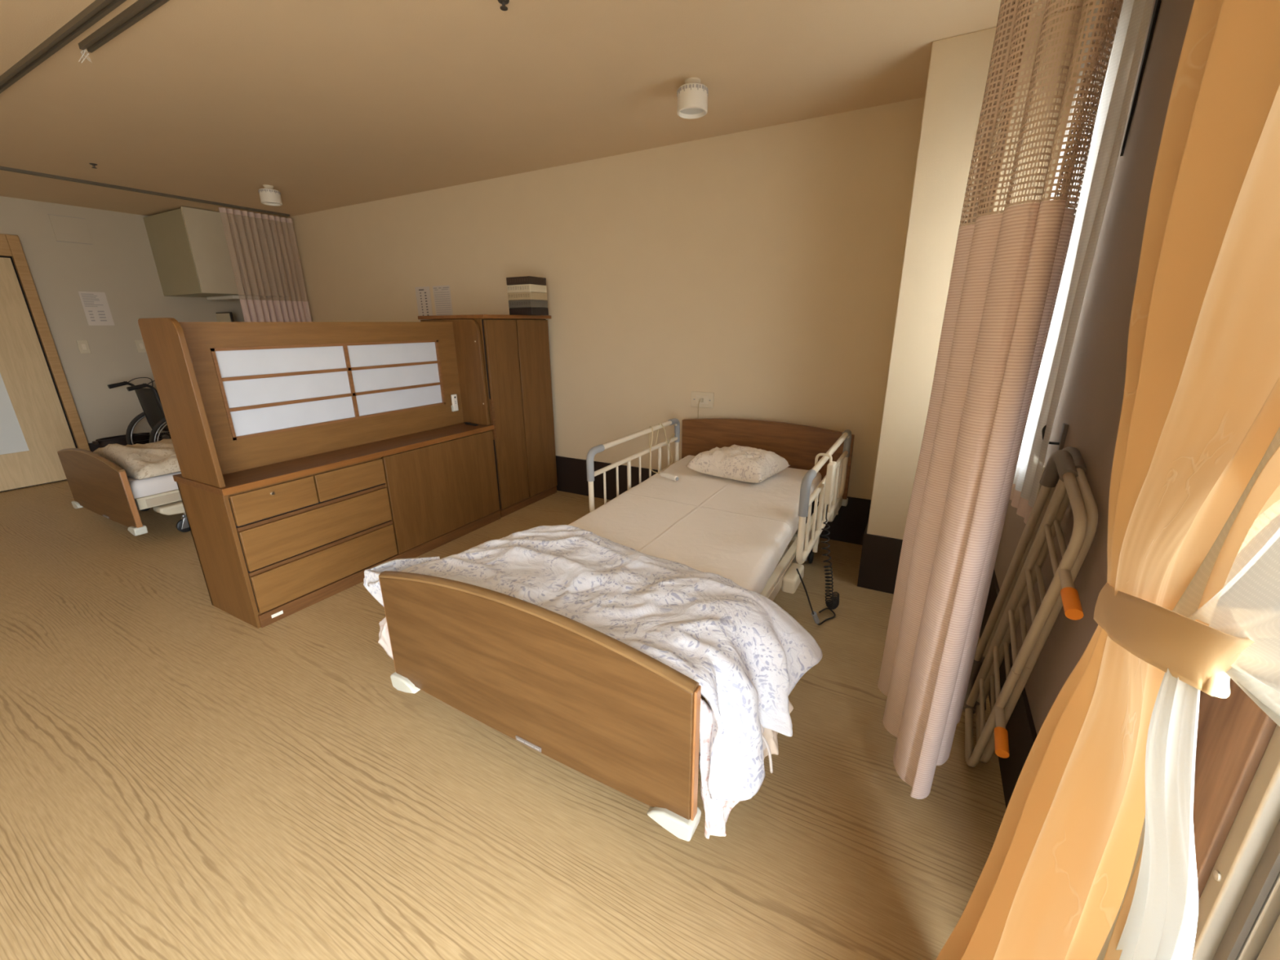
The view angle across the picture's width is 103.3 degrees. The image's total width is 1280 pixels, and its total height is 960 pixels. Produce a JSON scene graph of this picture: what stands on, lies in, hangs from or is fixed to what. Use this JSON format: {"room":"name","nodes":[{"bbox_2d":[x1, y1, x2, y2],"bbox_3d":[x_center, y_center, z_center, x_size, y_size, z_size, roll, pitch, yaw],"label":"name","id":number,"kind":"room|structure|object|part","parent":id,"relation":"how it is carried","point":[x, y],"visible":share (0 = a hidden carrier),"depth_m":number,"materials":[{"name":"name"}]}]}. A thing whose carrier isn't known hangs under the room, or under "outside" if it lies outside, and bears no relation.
{"room":"hospital room","nodes":[
{"label":"hospital room","id":0,"kind":"room"},
{"bbox_2d":[0,195,244,443],"bbox_3d":[-6.280,-0.700,2.943,0.100,2.410,7.264,9,19,27],"label":"wall","id":1,"kind":"structure","parent":0,"point":[119,264],"depth_m":4.82,"materials":[{"name":"white paint"}]},
{"bbox_2d":[0,255,77,492],"bbox_3d":[-5.622,-0.792,4.013,0.045,1.945,1.335,9,19,27],"label":"door","id":2,"kind":"structure","parent":1,"relation":"in","point":[34,424],"depth_m":4.43,"materials":[{"name":"brown wood"}]},
{"bbox_3d":[-5.503,-0.851,4.210,0.016,1.300,0.250,9,19,27],"label":"pane","id":3,"kind":"part","parent":2,"relation":"part of","materials":[{"name":"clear glass"}]},
{"bbox_2d":[0,233,90,451],"bbox_3d":[-5.629,-0.866,3.973,0.050,2.110,1.500,9,19,27],"label":"trim","id":4,"kind":"structure","parent":1,"relation":"attached to","point":[10,245],"depth_m":4.48,"materials":[{"name":"brown wood"}]},
{"bbox_2d":[47,213,93,244],"bbox_3d":[-5.128,-2.256,4.565,0.008,0.218,0.236,9,19,27],"label":"wall panel","id":5,"kind":"object","parent":1,"relation":"attached to","point":[65,228],"visible":1,"depth_m":4.56,"materials":[{"name":"grey paper"}]},
{"bbox_2d":[75,340,91,353],"bbox_3d":[-5.194,-1.244,4.728,0.014,0.120,0.072,9,19,27],"label":"light switch","id":6,"kind":"object","parent":1,"relation":"attached to","point":[83,346],"visible":1,"depth_m":4.72,"materials":[{"name":"beige plastic"}]},
{"bbox_2d":[78,291,114,325],"bbox_3d":[-5.120,-1.614,4.773,0.002,0.300,0.180,9,19,27],"label":"notice sheet","id":7,"kind":"object","parent":1,"relation":"attached to","point":[95,306],"visible":1,"depth_m":4.77,"materials":[{"name":"paper"}]},
{"bbox_2d":[88,431,171,452],"bbox_3d":[-6.202,0.303,3.264,0.012,0.303,7.152,9,19,27],"label":"baseboard","id":8,"kind":"structure","parent":1,"relation":"attached to","point":[93,447],"depth_m":4.89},
{"bbox_2d":[134,339,146,352],"bbox_3d":[-4.997,-1.341,5.074,0.014,0.120,0.072,9,19,27],"label":"light switch","id":9,"kind":"object","parent":1,"relation":"attached to","point":[140,344],"visible":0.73,"depth_m":5.07,"materials":[{"name":"beige plastic"}]},
{"bbox_2d":[0,480,1006,959],"bbox_3d":[-2.887,0.991,1.586,7.760,0.080,7.364,9,19,27],"label":"floor","id":10,"kind":"structure","parent":0,"point":[182,778],"depth_m":1.48,"materials":[{"name":"beige wood"}]},
{"bbox_2d":[92,432,149,448],"bbox_3d":[-5.076,-0.268,5.015,0.166,0.336,0.413,9,19,27],"label":"baseboard","id":11,"kind":"structure","parent":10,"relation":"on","point":[121,439],"depth_m":4.93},
{"bbox_3d":[-5.170,-0.351,4.810,0.100,0.025,0.023,9,19,27],"label":"tub handle","id":12,"kind":"part","parent":11,"relation":"part of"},
{"bbox_2d":[57,448,190,535],"bbox_3d":[-3.099,-0.292,4.330,1.123,0.762,2.318,9,19,28],"label":"bed","id":13,"kind":"object","parent":10,"relation":"on","point":[97,484],"visible":0.35,"depth_m":3.33,"materials":[{"name":"brown wood"}]},
{"bbox_3d":[-3.645,0.034,3.400,1.096,0.453,0.034,9,19,28],"label":"footboard","id":14,"kind":"part","parent":13,"relation":"part of","materials":[{"name":"brown wood"}]},
{"bbox_2d":[127,471,181,498],"bbox_3d":[-3.099,-0.280,4.333,0.945,0.112,2.185,9,19,28],"label":"mattress","id":15,"kind":"object","parent":13,"relation":"on","point":[165,482],"visible":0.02,"depth_m":3.30,"materials":[{"name":"white fabric"}]},
{"bbox_2d":[93,438,180,479],"bbox_3d":[-3.251,-0.344,4.051,0.990,0.170,1.510,9,19,28],"label":"quilt","id":16,"kind":"object","parent":15,"relation":"on","point":[140,461],"visible":0.25,"depth_m":3.37,"materials":[{"name":"beige fabric"}]},
{"bbox_3d":[-3.095,-0.140,4.383,0.950,0.180,2.180,9,19,28],"label":"bed frame","id":17,"kind":"part","parent":13,"relation":"part of","materials":[{"name":"beige plastic"}]},
{"bbox_2d":[107,377,170,444],"bbox_3d":[-4.524,-0.579,5.063,0.592,0.901,0.863,9,19,27],"label":"wheelchair","id":18,"kind":"object","parent":10,"relation":"on","point":[148,398],"visible":0.32,"depth_m":4.75,"materials":[{"name":"metal"}]},
{"bbox_3d":[-4.643,-0.676,4.808,0.423,0.402,0.089,9,19,27],"label":"backrest","id":19,"kind":"part","parent":18,"relation":"part of","materials":[{"name":"black fabric"}]},
{"bbox_2d":[172,422,501,628],"bbox_3d":[-1.596,0.129,3.036,0.468,0.692,1.605,9,19,27],"label":"storage cabinet","id":20,"kind":"object","parent":10,"relation":"on","point":[280,540],"visible":0.94,"depth_m":2.61,"materials":[{"name":"brown wood"}]},
{"bbox_3d":[-1.697,0.092,2.366,0.018,0.140,0.352,9,19,27],"label":"drawer","id":21,"kind":"part","parent":20,"relation":"part of","materials":[{"name":"brown wood"}]},
{"bbox_3d":[-1.605,0.229,2.580,0.018,0.194,0.726,9,19,27],"label":"drawer","id":22,"kind":"part","parent":20,"relation":"part of","materials":[{"name":"brown wood"}]},
{"bbox_3d":[-1.604,0.439,2.644,0.018,0.188,0.726,9,19,27],"label":"drawer","id":23,"kind":"part","parent":20,"relation":"part of","materials":[{"name":"brown wood"}]},
{"bbox_2d":[172,422,492,495],"bbox_3d":[-1.600,-0.187,2.939,0.464,0.030,1.605,9,19,27],"label":"countertop","id":24,"kind":"structure","parent":20,"relation":"on","point":[246,476],"depth_m":2.63,"materials":[{"name":"brown wood"}]},
{"bbox_2d":[137,317,490,488],"bbox_3d":[-1.577,-0.531,2.820,0.354,0.698,1.595,9,19,27],"label":"screen","id":25,"kind":"object","parent":24,"relation":"on","point":[234,396],"visible":1,"depth_m":2.63,"materials":[{"name":"brown wood"}]},
{"bbox_3d":[-1.955,-0.325,2.161,0.354,0.698,0.022,9,19,27],"label":"panel","id":26,"kind":"part","parent":25,"relation":"part of","materials":[{"name":"brown wood"}]},
{"bbox_2d":[450,394,458,411],"bbox_3d":[-1.277,-0.532,3.486,0.024,0.115,0.048,9,19,27],"label":"remote control","id":27,"kind":"object","parent":25,"relation":"attached to","point":[454,397],"visible":1,"depth_m":3.48,"materials":[{"name":"white plastic"}]},
{"bbox_3d":[-1.200,-0.737,3.478,0.354,0.698,0.022,9,19,27],"label":"panel","id":28,"kind":"part","parent":25,"relation":"part of","materials":[{"name":"brown wood"}]},
{"bbox_2d":[463,422,478,426],"bbox_3d":[-1.169,-0.388,3.504,0.125,0.014,0.028,12,21,35],"label":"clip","id":29,"kind":"object","parent":24,"relation":"on","point":[465,423],"visible":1,"depth_m":3.50,"materials":[{"name":"black plastic"}]},
{"bbox_3d":[-1.521,-0.004,2.673,0.018,0.140,0.366,9,19,27],"label":"drawer","id":30,"kind":"part","parent":20,"relation":"part of","materials":[{"name":"brown wood"}]},
{"bbox_3d":[-1.226,0.045,3.248,0.018,0.587,0.832,9,19,27],"label":"door","id":31,"kind":"part","parent":20,"relation":"part of","materials":[{"name":"brown wood"}]},
{"bbox_2d":[417,314,557,517],"bbox_3d":[-1.118,-0.530,3.930,0.632,1.418,0.705,9,19,27],"label":"wardrobe","id":32,"kind":"object","parent":10,"relation":"on","point":[515,348],"visible":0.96,"depth_m":3.73,"materials":[{"name":"brown wood"}]},
{"bbox_3d":[-1.017,-0.420,3.509,0.020,0.285,0.022,9,19,27],"label":"edge pull","id":33,"kind":"part","parent":32,"relation":"part of","materials":[{"name":"brown wood"}]},
{"bbox_3d":[-0.947,-0.457,3.637,0.017,1.324,0.296,9,19,27],"label":"door","id":34,"kind":"part","parent":32,"relation":"part of","materials":[{"name":"brown wood"}]},
{"bbox_2d":[509,307,548,315],"bbox_3d":[-0.810,-1.228,3.693,0.212,0.050,0.186,9,19,27],"label":"storage box","id":35,"kind":"object","parent":32,"relation":"on","point":[513,311],"visible":0.94,"depth_m":3.62,"materials":[{"name":"black plastic"}]},
{"bbox_2d":[508,299,547,307],"bbox_3d":[-0.812,-1.278,3.680,0.212,0.050,0.186,9,19,27],"label":"storage box","id":36,"kind":"object","parent":35,"relation":"on","point":[523,303],"visible":0.94,"depth_m":3.61,"materials":[{"name":"grey plastic"}]},
{"bbox_2d":[507,292,547,300],"bbox_3d":[-0.813,-1.327,3.666,0.212,0.050,0.186,9,19,27],"label":"storage box","id":37,"kind":"object","parent":36,"relation":"on","point":[515,295],"visible":0.98,"depth_m":3.60,"materials":[{"name":"beige plastic"}]},
{"bbox_2d":[506,284,546,293],"bbox_3d":[-0.815,-1.377,3.653,0.212,0.050,0.186,9,19,27],"label":"storage box","id":38,"kind":"object","parent":37,"relation":"on","point":[522,287],"visible":0.96,"depth_m":3.58,"materials":[{"name":"beige plastic"}]},
{"bbox_2d":[506,275,546,285],"bbox_3d":[-0.817,-1.427,3.640,0.212,0.050,0.186,9,19,27],"label":"storage box","id":39,"kind":"object","parent":38,"relation":"on","point":[526,279],"visible":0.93,"depth_m":3.57,"materials":[{"name":"brown plastic"}]},
{"bbox_3d":[-0.787,-0.544,3.915,0.017,1.324,0.343,9,19,27],"label":"door","id":40,"kind":"part","parent":32,"relation":"part of","materials":[{"name":"brown wood"}]},
{"bbox_2d":[378,417,854,841],"bbox_3d":[0.209,0.284,2.365,1.123,0.762,2.318,9,20,28],"label":"bed","id":41,"kind":"object","parent":10,"relation":"on","point":[578,695],"visible":0.55,"depth_m":1.36,"materials":[{"name":"brown wood"}]},
{"bbox_3d":[-0.319,0.754,1.448,0.094,0.014,0.004,9,20,29],"label":"name plate","id":42,"kind":"part","parent":41,"relation":"part of","materials":[{"name":"white plastic"}]},
{"bbox_3d":[-0.351,0.541,1.422,1.096,0.453,0.034,9,20,28],"label":"footboard","id":43,"kind":"part","parent":41,"relation":"part of","materials":[{"name":"brown wood"}]},
{"bbox_2d":[586,417,679,511],"bbox_3d":[0.000,-0.063,2.949,0.036,0.456,1.022,9,20,28],"label":"rail","id":44,"kind":"object","parent":41,"relation":"attached to","point":[591,473],"visible":0.68,"depth_m":2.78,"materials":[{"name":"beige metal"}]},
{"bbox_2d":[648,422,679,480],"bbox_3d":[0.138,-0.194,3.036,0.170,0.272,0.511,0,17,1],"label":"button","id":45,"kind":"object","parent":44,"relation":"hanging from","point":[672,477],"visible":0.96,"depth_m":2.98,"materials":[{"name":"white plastic"}]},
{"bbox_2d":[568,455,822,697],"bbox_3d":[0.207,0.226,2.344,0.985,0.121,2.190,9,20,28],"label":"mattress","id":46,"kind":"object","parent":41,"relation":"on","point":[739,531],"visible":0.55,"depth_m":2.29,"materials":[{"name":"white fabric"}]},
{"bbox_2d":[363,524,822,839],"bbox_3d":[-0.182,0.498,1.739,1.488,0.480,0.673,9,20,28],"label":"duvet","id":47,"kind":"object","parent":46,"relation":"on","point":[746,654],"visible":0.84,"depth_m":1.44,"materials":[{"name":"fabric"}]},
{"bbox_2d":[686,444,789,483],"bbox_3d":[0.570,-0.108,2.940,0.477,0.160,0.382,13,22,37],"label":"pillow","id":48,"kind":"object","parent":46,"relation":"on","point":[735,462],"visible":1,"depth_m":2.83,"materials":[{"name":"fabric"}]},
{"bbox_3d":[0.213,0.402,2.408,0.950,0.250,2.180,9,20,28],"label":"bed frame","id":49,"kind":"part","parent":41,"relation":"part of","materials":[{"name":"beige plastic"}]},
{"bbox_3d":[0.772,-0.169,3.257,1.096,0.432,0.034,9,20,28],"label":"headboard","id":50,"kind":"part","parent":41,"relation":"part of","materials":[{"name":"brown wood"}]},
{"bbox_2d":[795,429,851,564],"bbox_3d":[0.909,0.070,2.466,0.036,0.468,1.097,9,20,28],"label":"rail","id":51,"kind":"object","parent":41,"relation":"attached to","point":[806,500],"visible":0.94,"depth_m":2.27,"materials":[{"name":"beige metal"}]},
{"bbox_2d":[795,453,839,625],"bbox_3d":[0.827,0.281,2.278,0.157,0.798,0.524,9,20,29],"label":"controller","id":52,"kind":"object","parent":51,"relation":"hanging from","point":[832,604],"visible":1,"depth_m":2.25,"materials":[{"name":"beige plastic"}]},
{"bbox_3d":[0.934,0.360,2.398,0.090,0.576,0.259,15,23,41],"label":"coiled cord","id":53,"kind":"part","parent":52,"relation":"part of","materials":[{"name":"black plastic"}]},
{"bbox_3d":[0.840,0.013,2.236,0.030,0.185,0.070,9,20,28],"label":"casing","id":54,"kind":"part","parent":52,"relation":"part of","materials":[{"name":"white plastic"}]},
{"bbox_2d":[962,449,1087,767],"bbox_3d":[1.054,0.421,1.416,0.094,1.000,0.714,8,19,26],"label":"bed rail","id":55,"kind":"object","parent":10,"relation":"on","point":[1060,464],"visible":0.88,"depth_m":1.37,"materials":[{"name":"beige metal"}]},
{"bbox_2d":[975,446,1097,763],"bbox_3d":[1.126,0.398,1.486,0.085,1.004,0.588,8,19,26],"label":"bed rail","id":56,"kind":"object","parent":10,"relation":"on","point":[1087,496],"visible":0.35,"depth_m":1.39,"materials":[{"name":"beige metal"}]},
{"bbox_2d":[0,0,1093,220],"bbox_3d":[-2.907,-1.388,0.853,7.760,0.080,7.364,9,19,27],"label":"ceiling","id":57,"kind":"structure","parent":0,"point":[327,104],"depth_m":2.32,"materials":[{"name":"beige paint"}]},
{"bbox_2d":[0,0,126,93],"bbox_3d":[-3.573,-1.883,2.643,4.510,0.018,0.034,9,19,27],"label":"track","id":58,"kind":"object","parent":57,"relation":"attached to","point":[97,10],"visible":1,"depth_m":1.91,"materials":[{"name":"metal"}]},
{"bbox_2d":[88,163,97,168],"bbox_3d":[-3.678,-2.115,3.410,0.040,0.024,0.040,9,19,27],"label":"sprinkler head","id":59,"kind":"object","parent":57,"relation":"attached to","point":[92,164],"visible":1,"depth_m":3.41},
{"bbox_2d":[0,165,289,217],"bbox_3d":[-5.096,-1.716,2.147,0.034,0.018,6.800,9,19,27],"label":"track","id":60,"kind":"object","parent":57,"relation":"attached to","point":[3,168],"visible":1,"depth_m":4.00,"materials":[{"name":"metal"}]},
{"bbox_2d":[218,207,311,321],"bbox_3d":[-3.586,-1.494,5.078,0.064,2.125,0.631,9,19,27],"label":"curtain","id":61,"kind":"object","parent":60,"relation":"hanging from","point":[253,310],"visible":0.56,"depth_m":4.88,"materials":[{"name":"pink fabric"}]},
{"bbox_3d":[-3.582,-1.123,5.193,0.061,1.350,0.633,8,19,26],"label":"cloth panel","id":62,"kind":"part","parent":61,"relation":"part of","materials":[{"name":"pink fabric"}]},
{"bbox_2d":[257,184,282,205],"bbox_3d":[-2.916,-2.246,3.992,0.143,0.128,0.143,9,19,27],"label":"ceiling light","id":63,"kind":"object","parent":57,"relation":"attached to","point":[268,196],"visible":1,"depth_m":3.95,"materials":[{"name":"beige ceramic"}]},
{"bbox_3d":[-2.917,-2.291,3.978,0.072,0.035,0.072,9,19,27],"label":"stem","id":64,"kind":"part","parent":63,"relation":"part of","materials":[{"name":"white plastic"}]},
{"bbox_2d":[497,0,509,10],"bbox_3d":[-0.466,-1.625,1.731,0.040,0.024,0.040,9,19,27],"label":"sprinkler head","id":65,"kind":"object","parent":57,"relation":"attached to","point":[504,2],"visible":1,"depth_m":1.73},
{"bbox_2d":[78,0,1024,62],"bbox_3d":[-0.453,-1.479,1.314,3.586,0.059,1.294,0,17,3],"label":"track","id":66,"kind":"object","parent":57,"relation":"attached to","point":[140,9],"visible":0.95,"depth_m":1.82,"materials":[{"name":"metal"}]},
{"bbox_2d":[877,0,1123,799],"bbox_3d":[0.865,-0.298,1.240,0.239,2.245,0.547,6,18,22],"label":"curtain","id":67,"kind":"object","parent":66,"relation":"hanging from","point":[1007,268],"visible":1,"depth_m":1.12,"materials":[{"name":"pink fabric"}]},
{"bbox_3d":[0.852,0.094,1.362,0.245,1.425,0.540,9,19,27],"label":"cloth panel","id":68,"kind":"part","parent":67,"relation":"part of","materials":[{"name":"pink fabric"}]},
{"bbox_2d":[676,77,708,119],"bbox_3d":[0.242,-1.762,2.332,0.143,0.128,0.143,9,19,27],"label":"ceiling light","id":69,"kind":"object","parent":57,"relation":"attached to","point":[692,95],"visible":1,"depth_m":2.29,"materials":[{"name":"white plastic"}]},
{"bbox_2d":[680,107,704,114],"bbox_3d":[0.242,-1.718,2.346,0.118,0.006,0.118,9,19,27],"label":"diffuser","id":70,"kind":"object","parent":69,"relation":"attached to","point":[682,110],"depth_m":2.36,"materials":[{"name":"white glass"}]},
{"bbox_3d":[0.241,-1.807,2.318,0.072,0.035,0.072,9,19,27],"label":"stem","id":71,"kind":"part","parent":69,"relation":"part of","materials":[{"name":"beige ceramic"}]},
{"bbox_2d":[260,97,924,499],"bbox_3d":[-1.153,-1.150,4.260,7.760,2.410,0.100,9,19,27],"label":"wall","id":72,"kind":"structure","parent":0,"point":[759,270],"depth_m":3.34,"materials":[{"name":"beige paint"}]},
{"bbox_2d":[142,206,287,301],"bbox_3d":[-4.328,-2.263,5.205,0.820,0.775,0.765,9,19,27],"label":"upper cabinet","id":73,"kind":"object","parent":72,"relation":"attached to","point":[190,251],"visible":0.64,"depth_m":4.88,"materials":[{"name":"beige plastic"}]},
{"bbox_3d":[-4.069,-2.178,4.856,0.020,0.736,0.376,9,19,27],"label":"door","id":74,"kind":"part","parent":73,"relation":"part of","materials":[{"name":"beige plastic"}]},
{"bbox_3d":[-3.885,-2.278,5.176,0.020,0.736,0.381,9,19,27],"label":"door","id":75,"kind":"part","parent":73,"relation":"part of","materials":[{"name":"fabric"}]},
{"bbox_2d":[215,311,234,321],"bbox_3d":[-4.485,-1.726,5.713,0.400,0.310,0.361,9,19,27],"label":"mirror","id":76,"kind":"object","parent":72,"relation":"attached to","point":[226,316],"visible":0.21,"depth_m":5.50,"materials":[{"name":"beige mirror"}]},
{"bbox_3d":[-4.572,-1.678,5.566,0.367,0.288,0.006,9,19,27],"label":"mirror panel","id":77,"kind":"part","parent":76,"relation":"part of","materials":[{"name":"silver"}]},
{"bbox_2d":[414,286,432,321],"bbox_3d":[-1.922,-1.532,4.519,0.185,0.360,0.002,9,19,27],"label":"notice sheet","id":78,"kind":"object","parent":72,"relation":"attached to","point":[423,297],"visible":0.75,"depth_m":4.50,"materials":[{"name":"paper"}]},
{"bbox_2d":[432,284,453,315],"bbox_3d":[-1.711,-1.528,4.400,0.210,0.300,0.002,9,19,27],"label":"notice sheet","id":79,"kind":"object","parent":72,"relation":"attached to","point":[442,294],"visible":0.91,"depth_m":4.39,"materials":[{"name":"paper"}]},
{"bbox_2d":[690,391,714,418],"bbox_3d":[0.416,-0.378,3.504,0.166,0.453,0.063,9,19,27],"label":"wall outlet","id":80,"kind":"object","parent":72,"relation":"attached to","point":[699,399],"visible":0.82,"depth_m":3.46,"materials":[{"name":"plastic"}]},
{"bbox_3d":[0.428,-0.551,3.475,0.166,0.106,0.010,9,19,27],"label":"plate","id":81,"kind":"part","parent":80,"relation":"part of","materials":[{"name":"plastic"}]},
{"bbox_2d":[555,455,871,545],"bbox_3d":[-1.519,-0.182,4.706,6.768,0.303,0.012,9,19,27],"label":"baseboard","id":82,"kind":"structure","parent":72,"relation":"attached to","point":[849,526],"depth_m":3.94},
{"bbox_2d":[866,4,1092,539],"bbox_3d":[1.540,-0.624,2.475,0.536,2.410,0.577,9,19,27],"label":"wall","id":83,"kind":"structure","parent":0,"point":[959,65],"depth_m":2.15,"materials":[{"name":"beige paint"}]},
{"bbox_2d":[994,0,1194,735],"bbox_3d":[0.282,0.288,-0.451,0.200,2.410,7.164,9,19,27],"label":"wall","id":84,"kind":"structure","parent":0,"point":[1091,397],"depth_m":1.26,"materials":[{"name":"beige paper"}]},
{"bbox_2d":[857,520,1036,808],"bbox_3d":[1.117,0.615,2.044,0.548,0.303,2.332,9,19,27],"label":"baseboard","id":85,"kind":"structure","parent":84,"relation":"attached to","point":[1020,728],"depth_m":2.11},
{"bbox_2d":[1036,466,1044,496],"bbox_3d":[1.516,-0.617,1.721,0.162,1.280,0.580,9,19,27],"label":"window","id":86,"kind":"structure","parent":84,"relation":"in","point":[1043,466],"depth_m":1.68,"materials":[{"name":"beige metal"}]},
{"bbox_2d":[1041,422,1068,450],"bbox_3d":[1.228,-0.129,1.507,0.058,0.080,0.024,9,19,27],"label":"curtain hook","id":87,"kind":"object","parent":84,"relation":"attached to","point":[1060,444],"visible":0.83,"depth_m":1.49,"materials":[{"name":"grey metal"}]},
{"bbox_3d":[1.226,-0.136,1.506,0.052,0.061,0.008,9,19,27],"label":"hook arm","id":88,"kind":"part","parent":87,"relation":"part of","materials":[{"name":"black plastic"}]},
{"bbox_3d":[1.249,-0.126,1.496,0.010,0.080,0.024,9,19,27],"label":"hook plate","id":89,"kind":"part","parent":87,"relation":"part of","materials":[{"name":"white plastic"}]},
{"bbox_2d":[1120,0,1161,155],"bbox_3d":[1.289,-1.137,1.276,0.006,0.560,0.042,9,19,27],"label":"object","id":90,"kind":"object","parent":84,"relation":"attached to","point":[1157,2],"visible":1,"depth_m":1.30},
{"bbox_2d":[1192,677,1276,900],"bbox_3d":[0.070,0.449,-0.577,0.012,2.180,2.927,9,19,27],"label":"trim","id":91,"kind":"structure","parent":84,"relation":"attached to","point":[1234,734],"depth_m":0.61,"materials":[{"name":"wood"}]},
{"bbox_2d":[1191,724,1279,959],"bbox_3d":[0.126,0.520,-0.640,0.177,2.080,2.677,9,19,27],"label":"window frame","id":92,"kind":"structure","parent":84,"relation":"in","point":[1238,917],"depth_m":0.57,"materials":[{"name":"beige metal"}]},
{"bbox_3d":[0.399,0.355,-0.095,0.035,2.010,1.322,9,19,27],"label":"sash","id":93,"kind":"part","parent":92,"relation":"part of","materials":[{"name":"beige metal"}]},
{"bbox_3d":[0.024,-0.755,-0.793,0.060,0.030,3.050,9,19,27],"label":"rail","id":94,"kind":"object","parent":84,"relation":"attached to","visible":0},
{"bbox_2d":[935,0,1279,959],"bbox_3d":[0.501,0.060,0.453,0.161,2.250,0.990,9,19,27],"label":"curtain","id":95,"kind":"object","parent":94,"relation":"hanging from","point":[1200,413],"visible":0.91,"depth_m":0.57,"materials":[{"name":"orange fabric"}]},
{"bbox_2d":[1093,582,1254,698],"bbox_3d":[0.554,0.155,0.547,0.326,0.164,0.158,-11,20,-30],"label":"tieback","id":96,"kind":"object","parent":95,"relation":"attached to","point":[1200,655],"visible":0.75,"depth_m":0.43,"materials":[{"name":"orange fabric"}]},
{"bbox_2d":[1096,426,1279,959],"bbox_3d":[0.309,0.188,0.077,0.111,2.230,0.928,9,19,27],"label":"lace curtain","id":97,"kind":"object","parent":94,"relation":"hanging from","point":[1161,924],"visible":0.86,"depth_m":0.42,"materials":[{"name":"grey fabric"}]},
{"bbox_3d":[0.320,-0.308,-0.084,0.076,1.188,0.928,9,19,27],"label":"lace panel","id":98,"kind":"part","parent":97,"relation":"part of","materials":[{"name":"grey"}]},
{"bbox_3d":[1.383,-1.496,1.402,0.056,0.020,0.880,9,19,27],"label":"rail","id":99,"kind":"object","parent":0,"visible":0},
{"bbox_2d":[1009,0,1154,524],"bbox_3d":[1.367,-0.723,1.656,0.041,1.605,0.852,9,19,27],"label":"window","id":100,"kind":"structure","parent":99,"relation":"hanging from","point":[1116,95],"depth_m":1.41,"materials":[{"name":"white glass"}]}
]}

